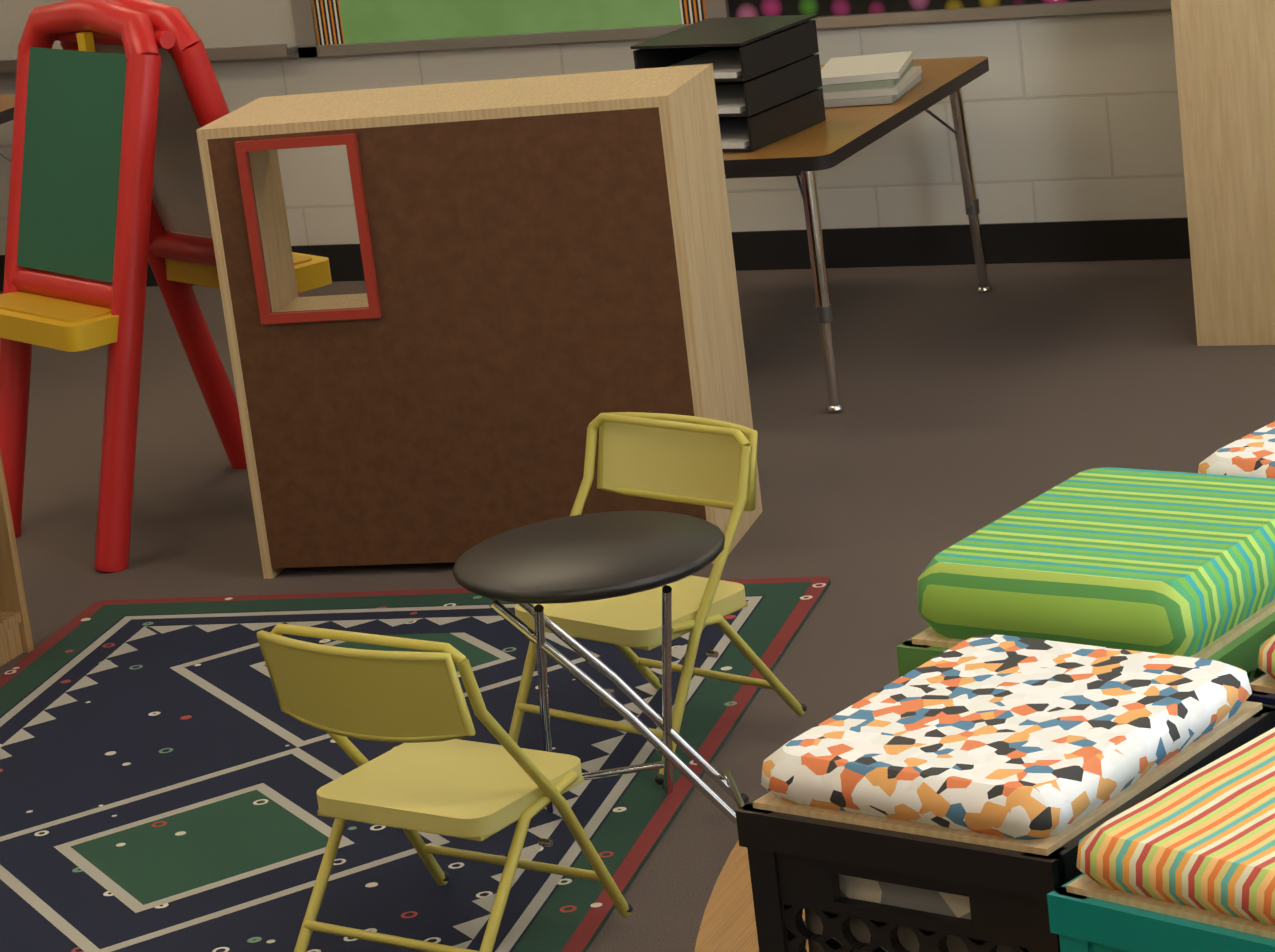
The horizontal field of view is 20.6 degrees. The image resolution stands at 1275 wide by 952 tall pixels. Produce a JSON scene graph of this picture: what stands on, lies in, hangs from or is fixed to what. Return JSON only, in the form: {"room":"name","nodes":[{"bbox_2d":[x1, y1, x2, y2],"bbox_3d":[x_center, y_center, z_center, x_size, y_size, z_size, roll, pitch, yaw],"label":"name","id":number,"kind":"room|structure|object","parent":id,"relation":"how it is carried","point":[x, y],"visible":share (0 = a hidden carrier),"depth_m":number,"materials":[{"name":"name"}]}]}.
{"room":"preschool classroom","nodes":[
{"label":"preschool classroom","id":0,"kind":"room"},
{"bbox_2d":[0,9,1187,254],"bbox_3d":[-0.849,-2.062,9.066,10.660,3.150,0.200,0,17,24],"label":"wall","id":1,"kind":"structure","parent":0,"point":[1072,117],"depth_m":8.63,"materials":[{"name":"paint"}]},
{"bbox_2d":[0,0,1171,74],"bbox_3d":[-0.861,-1.661,9.037,4.780,1.180,0.090,0,17,24],"label":"bulletin board","id":2,"kind":"object","parent":1,"relation":"attached to","point":[237,30],"visible":0.67,"depth_m":9.04,"materials":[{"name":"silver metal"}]},
{"bbox_2d":[0,217,1190,290],"bbox_3d":[-0.698,-0.571,9.367,10.230,0.100,0.008,0,17,24],"label":"baseboard","id":3,"kind":"structure","parent":1,"relation":"attached to","point":[1098,240],"depth_m":8.71,"materials":[{"name":"black plastic"}]},
{"bbox_2d":[0,259,1274,951],"bbox_3d":[-3.073,1.285,3.989,10.660,0.100,12.737,0,17,24],"label":"floor","id":4,"kind":"structure","parent":0,"point":[966,411],"depth_m":7.24,"materials":[{"name":"carpet"}]},
{"bbox_2d":[0,94,14,161],"bbox_3d":[-1.995,-0.609,9.088,0.900,0.620,0.600,0,17,24],"label":"desk","id":5,"kind":"object","parent":4,"relation":"on","point":[7,108],"visible":0.02,"depth_m":8.93,"materials":[{"name":"laminate"}]},
{"bbox_2d":[0,451,33,666],"bbox_3d":[-1.484,0.046,6.069,0.360,0.820,0.840,0,17,24],"label":"bookcase","id":6,"kind":"object","parent":4,"relation":"on","point":[16,639],"visible":1,"depth_m":6.42,"materials":[{"name":"brown wood"}]},
{"bbox_2d":[0,0,331,572],"bbox_3d":[-1.005,-0.436,7.138,0.667,1.092,0.502,-18,19,-36],"label":"easel","id":7,"kind":"object","parent":4,"relation":"on","point":[118,104],"visible":0.81,"depth_m":6.99,"materials":[{"name":"red plastic"}]},
{"bbox_2d":[0,576,830,951],"bbox_3d":[-0.662,0.565,5.353,1.440,0.008,2.500,-2,16,16],"label":"rug","id":8,"kind":"object","parent":4,"relation":"on","point":[168,768],"visible":0.75,"depth_m":5.59,"materials":[{"name":"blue carpet"}]},
{"bbox_2d":[257,623,632,951],"bbox_3d":[-0.275,0.412,4.776,0.352,0.490,0.361,4,19,36],"label":"folding chair","id":9,"kind":"object","parent":8,"relation":"on","point":[432,774],"visible":1,"depth_m":4.69,"materials":[{"name":"yellow paint"}]},
{"bbox_2d":[453,511,748,825],"bbox_3d":[-0.028,0.319,5.077,0.414,0.454,0.414,0,17,24],"label":"round side table","id":10,"kind":"object","parent":8,"relation":"on","point":[589,557],"visible":0.81,"depth_m":5.00,"materials":[{"name":"black"}]},
{"bbox_2d":[509,412,806,784],"bbox_3d":[0.005,0.176,5.519,0.352,0.490,0.361,8,21,43],"label":"folding chair","id":11,"kind":"object","parent":8,"relation":"on","point":[690,460],"visible":0.79,"depth_m":5.51,"materials":[{"name":"yellow paint"}]},
{"bbox_2d":[196,63,762,578],"bbox_3d":[-0.290,-0.285,6.650,0.910,0.875,0.342,-2,16,17],"label":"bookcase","id":12,"kind":"object","parent":4,"relation":"on","point":[548,269],"visible":0.9,"depth_m":6.50,"materials":[{"name":"brown wood"}]},
{"bbox_2d":[695,840,808,951],"bbox_3d":[0.733,0.649,3.512,1.397,0.485,2.314,0,17,24],"label":"table","id":13,"kind":"object","parent":4,"relation":"on","point":[728,923],"visible":0.04,"depth_m":3.60,"materials":[{"name":"laminate"}]},
{"bbox_2d":[735,634,1274,951],"bbox_3d":[0.361,0.347,3.318,0.341,0.276,0.416,5,19,38],"label":"crate","id":14,"kind":"object","parent":13,"relation":"on","point":[967,795],"visible":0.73,"depth_m":3.20,"materials":[{"name":"black"}]},
{"bbox_2d":[896,467,1274,681],"bbox_3d":[0.535,0.197,3.728,0.341,0.311,0.416,4,19,36],"label":"crate","id":15,"kind":"object","parent":13,"relation":"on","point":[1170,563],"visible":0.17,"depth_m":3.59,"materials":[{"name":"green fabric"}]},
{"bbox_2d":[1047,727,1274,951],"bbox_3d":[0.621,0.398,3.016,0.341,0.276,0.416,8,21,44],"label":"crate","id":16,"kind":"object","parent":13,"relation":"on","point":[1186,864],"visible":1,"depth_m":2.92,"materials":[{"name":"teal plastic"},{"name":"striped fabric cushion"},{"name":"wood board"}]},
{"bbox_2d":[1198,421,1274,679],"bbox_3d":[0.890,0.073,4.091,0.341,0.276,0.416,7,20,41],"label":"crate","id":17,"kind":"object","parent":13,"relation":"on","point":[1252,454],"visible":0.02,"depth_m":4.01,"materials":[{"name":"white plastic"},{"name":"patterned fabric cushion"},{"name":"wood board"}]},
{"bbox_2d":[1246,634,1274,705],"bbox_3d":[0.849,0.253,3.449,0.341,0.276,0.416,8,21,43],"label":"crate","id":18,"kind":"object","parent":13,"relation":"on","point":[1263,688],"visible":0.31,"depth_m":3.38,"materials":[{"name":"blue"}]},
{"bbox_2d":[723,56,991,412],"bbox_3d":[0.287,-0.555,7.991,0.780,0.560,1.150,0,17,24],"label":"side table","id":19,"kind":"object","parent":4,"relation":"on","point":[838,135],"visible":0.4,"depth_m":7.51,"materials":[{"name":"laminate"}]},
{"bbox_2d":[630,14,825,151],"bbox_3d":[0.200,-0.845,7.570,0.270,0.231,0.340,3,18,31],"label":"tray","id":20,"kind":"object","parent":19,"relation":"on","point":[767,76],"visible":0.75,"depth_m":7.51,"materials":[{"name":"black plastic"}]},
{"bbox_2d":[819,51,921,106],"bbox_3d":[0.508,-0.896,7.940,0.232,0.063,0.314,-2,16,19],"label":"stack","id":21,"kind":"object","parent":19,"relation":"on","point":[884,78],"visible":0.83,"depth_m":7.82,"materials":[{"name":"grey paper"}]},
{"bbox_2d":[1171,0,1274,345],"bbox_3d":[1.457,-0.871,7.785,0.330,1.000,0.760,0,17,24],"label":"wooden cabinet","id":22,"kind":"object","parent":4,"relation":"on","point":[1225,58],"visible":1,"depth_m":7.50,"materials":[{"name":"brown wood"}]}
]}

